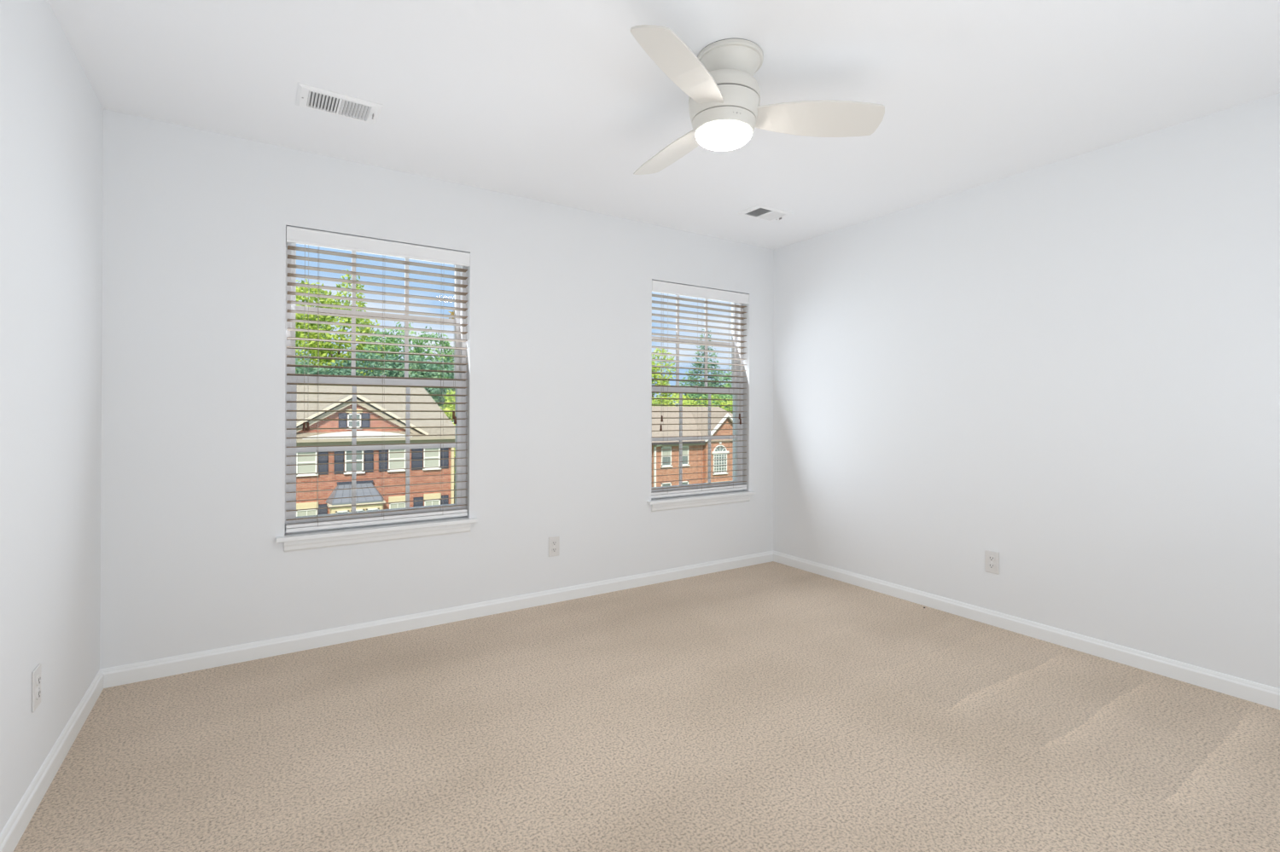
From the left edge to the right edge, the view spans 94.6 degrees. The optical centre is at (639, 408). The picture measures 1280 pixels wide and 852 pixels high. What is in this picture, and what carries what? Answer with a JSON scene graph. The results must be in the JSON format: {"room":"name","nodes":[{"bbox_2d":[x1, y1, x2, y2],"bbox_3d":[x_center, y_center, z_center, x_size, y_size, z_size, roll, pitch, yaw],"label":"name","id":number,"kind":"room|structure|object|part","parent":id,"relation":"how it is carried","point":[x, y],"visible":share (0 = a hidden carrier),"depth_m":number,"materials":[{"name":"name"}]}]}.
{"room":"empty bedroom","nodes":[
{"label":"empty bedroom","id":0,"kind":"room"},
{"bbox_2d":[0,0,103,833],"bbox_3d":[-1.280,-0.049,0.780,0.200,2.440,3.942,0,0,-33],"label":"wall","id":1,"kind":"structure","parent":0,"point":[51,115],"depth_m":1.83,"materials":[{"name":"white paint"}]},
{"bbox_2d":[31,663,41,712],"bbox_3d":[-1.795,0.831,1.761,0.009,0.120,0.072,0,0,-33],"label":"wall outlet","id":2,"kind":"object","parent":1,"relation":"attached to","point":[36,674],"visible":1,"depth_m":1.75,"materials":[{"name":"white plastic"}]},
{"bbox_2d":[35,674,40,686],"bbox_3d":[-1.794,0.810,1.762,0.004,0.027,0.034,0,0,-33],"label":"receptacle","id":3,"kind":"object","parent":2,"relation":"attached to","point":[37,677],"depth_m":1.76,"materials":[{"name":"grey plastic"}]},
{"bbox_2d":[35,688,40,700],"bbox_3d":[-1.794,0.851,1.762,0.004,0.027,0.034,0,0,-33],"label":"receptacle","id":4,"kind":"object","parent":2,"relation":"attached to","point":[37,690],"depth_m":1.76,"materials":[{"name":"grey plastic"}]},
{"bbox_2d":[0,669,103,851],"bbox_3d":[-1.194,1.132,0.834,0.014,0.079,3.942,0,0,-33],"label":"baseboard","id":5,"kind":"structure","parent":1,"relation":"attached to","point":[19,821],"depth_m":1.83,"materials":[{"name":"white paint"}]},
{"bbox_2d":[99,109,773,669],"bbox_3d":[-0.654,-0.037,3.629,4.348,2.440,0.160,0,0,-33],"label":"wall","id":6,"kind":"structure","parent":0,"point":[195,222],"depth_m":3.00,"materials":[{"name":"white paint"}]},
{"bbox_2d":[275,242,477,552],"bbox_3d":[-1.366,-0.098,3.144,0.970,1.579,0.191,0,0,-33],"label":"window","id":7,"kind":"structure","parent":6,"relation":"in","point":[297,541],"depth_m":3.12,"materials":[{"name":"white plastic"}]},
{"bbox_3d":[-1.405,-0.497,3.202,0.842,0.729,0.034,0,0,-33],"label":"sash","id":8,"kind":"part","parent":7,"relation":"part of","materials":[{"name":"white plastic"}]},
{"bbox_3d":[-1.384,0.215,3.165,0.854,0.756,0.036,0,0,-33],"label":"sash","id":9,"kind":"part","parent":7,"relation":"part of","materials":[{"name":"white plastic"}]},
{"bbox_2d":[285,226,470,533],"bbox_3d":[-1.352,-0.138,3.119,0.888,1.487,0.068,0,0,-33],"label":"window blind","id":10,"kind":"object","parent":7,"relation":"attached to","point":[293,235],"visible":1,"depth_m":3.09,"materials":[{"name":"white plastic"}]},
{"bbox_3d":[-1.646,-0.378,2.901,0.002,0.896,0.002,0,0,12],"label":"lift cord","id":11,"kind":"part","parent":10,"relation":"part of","materials":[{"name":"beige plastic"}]},
{"bbox_3d":[-1.633,-0.378,2.909,0.002,0.896,0.002,0,0,12],"label":"lift cord","id":12,"kind":"part","parent":10,"relation":"part of","materials":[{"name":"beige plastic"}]},
{"bbox_3d":[-1.612,-0.121,2.959,0.002,1.410,0.054,0,0,-33],"label":"ladder cord","id":13,"kind":"part","parent":10,"relation":"part of","materials":[{"name":"white fabric"}]},
{"bbox_3d":[-1.358,0.586,3.122,0.882,0.036,0.052,0,0,-33],"label":"rail","id":14,"kind":"part","parent":10,"relation":"part of","materials":[{"name":"white plastic"}]},
{"bbox_3d":[-1.356,-0.119,3.124,0.002,1.410,0.054,0,0,-33],"label":"ladder cord","id":15,"kind":"part","parent":10,"relation":"part of","materials":[{"name":"white fabric"}]},
{"bbox_3d":[-1.102,-0.118,3.289,0.002,1.410,0.054,0,0,-33],"label":"ladder cord","id":16,"kind":"part","parent":10,"relation":"part of","materials":[{"name":"white fabric"}]},
{"bbox_2d":[100,551,773,688],"bbox_3d":[-0.610,1.143,3.552,3.948,0.079,0.014,0,0,-33],"label":"baseboard","id":17,"kind":"structure","parent":6,"relation":"attached to","point":[131,673],"depth_m":3.09,"materials":[{"name":"white paint"}]},
{"bbox_2d":[548,535,559,557],"bbox_3d":[-0.524,0.841,3.611,0.072,0.120,0.009,0,0,-33],"label":"wall outlet","id":18,"kind":"object","parent":6,"relation":"attached to","point":[554,542],"visible":1,"depth_m":3.61,"materials":[{"name":"white plastic"}]},
{"bbox_2d":[646,291,756,511],"bbox_3d":[0.423,-0.089,4.302,0.970,1.579,0.191,0,0,-33],"label":"window","id":19,"kind":"structure","parent":6,"relation":"in","point":[732,497],"depth_m":4.39,"materials":[{"name":"white plastic"}]},
{"bbox_3d":[0.405,0.224,4.324,0.854,0.756,0.036,0,0,-33],"label":"sash","id":20,"kind":"part","parent":19,"relation":"part of","materials":[{"name":"white plastic"}]},
{"bbox_3d":[0.385,-0.488,4.361,0.842,0.729,0.034,0,0,-33],"label":"sash","id":21,"kind":"part","parent":19,"relation":"part of","materials":[{"name":"white plastic"}]},
{"bbox_2d":[651,279,749,498],"bbox_3d":[0.437,-0.129,4.277,0.888,1.487,0.068,0,0,-33],"label":"window blind","id":22,"kind":"object","parent":19,"relation":"attached to","point":[659,287],"visible":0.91,"depth_m":4.26,"materials":[{"name":"white plastic"}]},
{"bbox_3d":[0.177,-0.112,4.117,0.002,1.410,0.054,0,0,-33],"label":"ladder cord","id":23,"kind":"part","parent":22,"relation":"part of","materials":[{"name":"white fabric"}]},
{"bbox_3d":[0.431,0.594,4.280,0.882,0.036,0.052,0,0,-33],"label":"rail","id":24,"kind":"part","parent":22,"relation":"part of","materials":[{"name":"white plastic"}]},
{"bbox_3d":[0.433,-0.111,4.283,0.002,1.410,0.054,0,0,-33],"label":"ladder cord","id":25,"kind":"part","parent":22,"relation":"part of","materials":[{"name":"white fabric"}]},
{"bbox_3d":[0.688,-0.109,4.448,0.002,1.410,0.054,0,0,-33],"label":"ladder cord","id":26,"kind":"part","parent":22,"relation":"part of","materials":[{"name":"white fabric"}]},
{"bbox_2d":[13,561,1279,851],"bbox_3d":[0.468,1.255,1.886,4.348,0.150,4.302,0,0,-33],"label":"floor","id":27,"kind":"structure","parent":0,"point":[772,706],"depth_m":2.06,"materials":[{"name":"beige carpet"}]},
{"bbox_2d":[47,0,1279,250],"bbox_3d":[0.475,-1.335,1.895,4.348,0.150,4.302,0,0,-33],"label":"ceiling","id":28,"kind":"structure","parent":0,"point":[555,101],"depth_m":2.29,"materials":[{"name":"white paint"}]},
{"bbox_2d":[295,82,383,124],"bbox_3d":[-1.248,-1.253,2.453,0.304,0.020,0.196,0,0,-33],"label":"ceiling vent","id":29,"kind":"object","parent":28,"relation":"in","point":[308,96],"visible":1,"depth_m":2.44,"materials":[{"name":"white metal"}]},
{"bbox_2d":[630,24,884,174],"bbox_3d":[0.233,-1.105,2.205,1.016,0.308,0.916,0,0,-33],"label":"ceiling fan","id":30,"kind":"object","parent":28,"relation":"attached to","point":[721,87],"visible":1,"depth_m":2.05,"materials":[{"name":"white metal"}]},
{"bbox_3d":[0.139,-1.042,2.408,0.162,0.052,0.474,0,0,-33],"label":"blade","id":31,"kind":"part","parent":30,"relation":"part of","materials":[{"name":"white plastic"}]},
{"bbox_3d":[0.136,-1.055,1.836,0.157,0.055,0.472,0,0,31],"label":"blade","id":32,"kind":"part","parent":30,"relation":"part of","materials":[{"name":"white plastic"}]},
{"bbox_3d":[0.300,-0.972,2.121,0.197,0.040,0.197,0,0,-33],"label":"lamp shade","id":33,"kind":"part","parent":30,"relation":"part of","materials":[{"name":"white glass"}]},
{"bbox_3d":[0.631,-1.039,2.122,0.471,0.058,0.156,0,0,1],"label":"blade","id":34,"kind":"part","parent":30,"relation":"part of","materials":[{"name":"white plastic"}]},
{"bbox_2d":[737,203,793,221],"bbox_3d":[0.802,-1.242,3.780,0.304,0.020,0.196,0,0,-33],"label":"ceiling vent","id":35,"kind":"object","parent":28,"relation":"in","point":[760,212],"visible":1,"depth_m":3.77,"materials":[{"name":"white metal"}]},
{"bbox_2d":[773,93,1279,689],"bbox_3d":[2.201,-0.032,3.035,0.200,2.440,3.942,0,0,-33],"label":"wall","id":36,"kind":"structure","parent":0,"point":[1067,370],"depth_m":2.96,"materials":[{"name":"white paint"}]},
{"bbox_2d":[985,550,999,574],"bbox_3d":[1.934,0.844,3.249,0.009,0.120,0.072,0,0,-33],"label":"wall outlet","id":37,"kind":"object","parent":36,"relation":"attached to","point":[992,558],"visible":1,"depth_m":3.25,"materials":[{"name":"white plastic"}]},
{"bbox_2d":[988,555,994,561],"bbox_3d":[1.933,0.823,3.248,0.004,0.027,0.034,0,0,-33],"label":"receptacle","id":38,"kind":"object","parent":37,"relation":"attached to","point":[991,558],"depth_m":3.25,"materials":[{"name":"grey plastic"}]},
{"bbox_2d":[988,563,994,569],"bbox_3d":[1.933,0.864,3.248,0.004,0.027,0.034,0,0,-33],"label":"receptacle","id":39,"kind":"object","parent":37,"relation":"attached to","point":[991,566],"depth_m":3.25,"materials":[{"name":"grey plastic"}]},
{"bbox_2d":[773,551,1279,709],"bbox_3d":[2.109,1.149,2.973,0.014,0.079,3.942,0,0,-33],"label":"baseboard","id":40,"kind":"structure","parent":36,"relation":"attached to","point":[1248,690],"depth_m":2.94,"materials":[{"name":"white paint"}]},
{"label":"outside","id":41,"kind":"structure","parent":0,"visible":0},
{"bbox_3d":[-13.089,6.926,66.161,170.000,0.300,114.678,0,0,-33],"label":"ground","id":42,"kind":"structure","parent":41,"visible":0},
{"bbox_2d":[295,269,400,377],"bbox_3d":[-28.400,-2.975,52.027,8.674,19.329,13.216,0,0,43],"label":"leafy tree","id":43,"kind":"object","parent":42,"relation":"on","point":[322,300],"visible":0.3,"depth_m":51.06,"materials":[{"name":"green plant"}]},
{"bbox_2d":[287,384,455,534],"bbox_3d":[-16.567,2.576,29.725,12.720,8.120,9.782,0,0,-33],"label":"brick house","id":44,"kind":"structure","parent":42,"relation":"on","point":[300,388],"depth_m":27.80,"materials":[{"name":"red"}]},
{"bbox_3d":[-14.752,5.238,26.157,0.770,1.520,0.025,0,0,-33],"label":"pane","id":45,"kind":"part","parent":44,"relation":"part of","materials":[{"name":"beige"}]},
{"bbox_3d":[-14.757,2.378,26.159,0.740,1.000,0.025,0,0,-33],"label":"pane","id":46,"kind":"part","parent":44,"relation":"part of","materials":[{"name":"beige glass"}]},
{"bbox_2d":[318,504,327,530],"bbox_3d":[-14.220,5.155,26.486,0.360,1.750,0.058,0,0,-33],"label":"shutter","id":47,"kind":"object","parent":44,"relation":"hanging from","point":[324,511],"depth_m":26.48,"materials":[{"name":"grey"}]},
{"bbox_2d":[317,451,328,474],"bbox_3d":[-14.213,2.365,26.496,0.400,1.150,0.058,0,0,-33],"label":"shutter","id":48,"kind":"object","parent":44,"relation":"hanging from","point":[321,459],"depth_m":26.48,"materials":[{"name":"grey"}]},
{"bbox_2d":[334,451,343,473],"bbox_3d":[-13.671,2.368,26.846,0.390,1.150,0.058,0,0,-33],"label":"shutter","id":49,"kind":"object","parent":44,"relation":"hanging from","point":[338,459],"depth_m":26.84,"materials":[{"name":"grey"}]},
{"bbox_2d":[338,413,346,428],"bbox_3d":[-13.549,0.538,26.929,0.330,0.670,0.058,0,0,-33],"label":"shutter","id":50,"kind":"object","parent":44,"relation":"hanging from","point":[342,424],"depth_m":26.92,"materials":[{"name":"grey"}]},
{"bbox_3d":[-13.154,2.385,27.197,0.720,1.000,0.025,0,0,-33],"label":"pane","id":51,"kind":"part","parent":44,"relation":"part of","materials":[{"name":"grey glass"}]},
{"bbox_3d":[-13.153,0.545,27.201,0.510,0.600,0.025,0,0,-33],"label":"pane","id":52,"kind":"part","parent":44,"relation":"part of","materials":[{"name":"grey glass"}]},
{"bbox_3d":[-12.882,4.295,26.854,2.300,0.120,0.900,0,0,-33],"label":"bay cornice","id":53,"kind":"part","parent":44,"relation":"part of","materials":[{"name":"beige"}]},
{"bbox_2d":[361,413,369,427],"bbox_3d":[-12.739,0.542,27.453,0.340,0.670,0.058,0,0,-33],"label":"shutter","id":54,"kind":"object","parent":44,"relation":"hanging from","point":[364,416],"depth_m":27.44,"materials":[{"name":"grey"}]},
{"bbox_2d":[364,450,373,472],"bbox_3d":[-12.626,2.373,27.523,0.380,1.150,0.058,0,0,-33],"label":"shutter","id":55,"kind":"object","parent":44,"relation":"hanging from","point":[368,457],"depth_m":27.51,"materials":[{"name":"grey"}]},
{"bbox_2d":[378,449,387,471],"bbox_3d":[-12.106,2.376,27.860,0.380,1.150,0.058,0,0,-33],"label":"shutter","id":56,"kind":"object","parent":44,"relation":"hanging from","point":[382,457],"depth_m":27.84,"materials":[{"name":"grey"}]},
{"bbox_3d":[-11.597,2.393,28.205,0.710,1.000,0.025,0,0,-33],"label":"pane","id":57,"kind":"part","parent":44,"relation":"part of","materials":[{"name":"beige glass"}]},
{"bbox_3d":[-11.575,5.253,28.214,0.700,1.520,0.025,0,0,-33],"label":"pane","id":58,"kind":"part","parent":44,"relation":"part of","materials":[{"name":"beige glass"}]},
{"bbox_2d":[411,448,423,470],"bbox_3d":[-10.821,2.382,28.691,0.520,1.150,0.058,0,0,-33],"label":"shutter","id":59,"kind":"object","parent":44,"relation":"hanging from","point":[416,456],"depth_m":28.68,"materials":[{"name":"grey"}]},
{"bbox_2d":[413,496,423,506],"bbox_3d":[-10.778,5.172,28.714,0.440,1.750,0.058,0,0,-33],"label":"shutter","id":60,"kind":"object","parent":44,"relation":"hanging from","point":[415,498],"depth_m":28.70,"materials":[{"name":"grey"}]},
{"bbox_3d":[-10.250,2.400,29.078,0.720,1.000,0.025,0,0,-33],"label":"pane","id":61,"kind":"part","parent":44,"relation":"part of","materials":[{"name":"beige glass"}]},
{"bbox_3d":[-10.232,5.260,29.084,0.700,1.520,0.025,0,0,-33],"label":"pane","id":62,"kind":"part","parent":44,"relation":"part of","materials":[{"name":"beige glass"}]},
{"bbox_2d":[440,448,448,468],"bbox_3d":[-9.722,2.387,29.403,0.380,1.150,0.058,0,0,-33],"label":"shutter","id":63,"kind":"object","parent":44,"relation":"hanging from","point":[444,455],"depth_m":29.39,"materials":[{"name":"grey"}]},
{"bbox_2d":[441,494,448,505],"bbox_3d":[-9.721,5.177,29.399,0.360,1.750,0.058,0,0,-33],"label":"shutter","id":64,"kind":"object","parent":44,"relation":"hanging from","point":[445,501],"depth_m":29.40,"materials":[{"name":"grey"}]},
{"bbox_2d":[295,346,455,410],"bbox_3d":[-18.369,1.268,39.302,13.219,10.809,5.032,0,0,-33],"label":"leafy tree","id":65,"kind":"object","parent":42,"relation":"on","point":[302,370],"visible":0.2,"depth_m":39.43,"materials":[{"name":"green plant"}]},
{"bbox_2d":[362,321,454,421],"bbox_3d":[-18.143,-0.371,49.670,9.449,14.158,6.056,0,0,-33],"label":"leafy tree","id":66,"kind":"object","parent":42,"relation":"on","point":[389,340],"visible":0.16,"depth_m":48.66,"materials":[{"name":"green plant"}]},
{"bbox_2d":[439,389,455,503],"bbox_3d":[-11.465,2.650,37.136,3.662,8.069,3.164,0,0,-33],"label":"leafy tree","id":67,"kind":"object","parent":42,"relation":"on","point":[450,407],"visible":0.06,"depth_m":36.71,"materials":[{"name":"green plant"}]},
{"bbox_2d":[651,346,692,407],"bbox_3d":[1.443,0.200,55.827,7.961,13.164,4.629,0,0,-33],"label":"leafy tree","id":68,"kind":"object","parent":42,"relation":"on","point":[654,375],"visible":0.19,"depth_m":55.74,"materials":[{"name":"green plant"}]},
{"bbox_2d":[651,406,733,499],"bbox_3d":[2.820,3.282,42.539,11.000,6.900,9.640,0,0,-33],"label":"brick house","id":69,"kind":"structure","parent":42,"relation":"on","point":[715,450],"depth_m":38.36,"materials":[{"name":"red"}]},
{"bbox_2d":[662,447,670,456],"bbox_3d":[1.634,2.688,36.757,0.640,0.560,0.008,0,0,-33],"label":"window blind","id":70,"kind":"object","parent":69,"relation":"hanging from","point":[664,452],"depth_m":36.74,"materials":[{"name":"beige glass"}]},
{"bbox_3d":[1.627,2.958,36.766,0.700,1.160,0.025,0,0,-33],"label":"pane","id":71,"kind":"part","parent":69,"relation":"part of","materials":[{"name":"grey glass"}]},
{"bbox_2d":[682,447,687,454],"bbox_3d":[2.784,2.694,37.501,0.620,0.560,0.008,0,0,-33],"label":"window blind","id":72,"kind":"object","parent":69,"relation":"hanging from","point":[684,451],"depth_m":37.55,"materials":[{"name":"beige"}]},
{"bbox_3d":[2.777,2.964,37.511,0.680,1.160,0.025,0,0,-33],"label":"pane","id":73,"kind":"part","parent":69,"relation":"part of","materials":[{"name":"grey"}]},
{"bbox_3d":[5.243,3.292,38.750,1.110,1.805,0.026,0,0,-33],"label":"pane","id":74,"kind":"part","parent":69,"relation":"part of","materials":[{"name":"grey glass"}]},
{"bbox_2d":[651,393,733,413],"bbox_3d":[6.865,2.615,54.618,17.264,8.360,2.735,0,0,-33],"label":"hedge","id":75,"kind":"object","parent":42,"relation":"on","point":[654,401],"visible":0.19,"depth_m":53.38,"materials":[{"name":"green plant"}]},
{"bbox_2d":[676,327,731,407],"bbox_3d":[8.055,-1.676,73.552,7.601,17.074,7.246,0,0,4],"label":"evergreen tree","id":76,"kind":"object","parent":42,"relation":"on","point":[700,365],"visible":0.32,"depth_m":72.85,"materials":[{"name":"green plant"}]},
{"bbox_2d":[684,365,733,411],"bbox_3d":[9.491,0.446,67.763,9.817,12.803,4.803,0,0,-33],"label":"leafy tree","id":77,"kind":"object","parent":42,"relation":"on","point":[728,397],"visible":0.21,"depth_m":66.53,"materials":[{"name":"green plant"}]}
]}

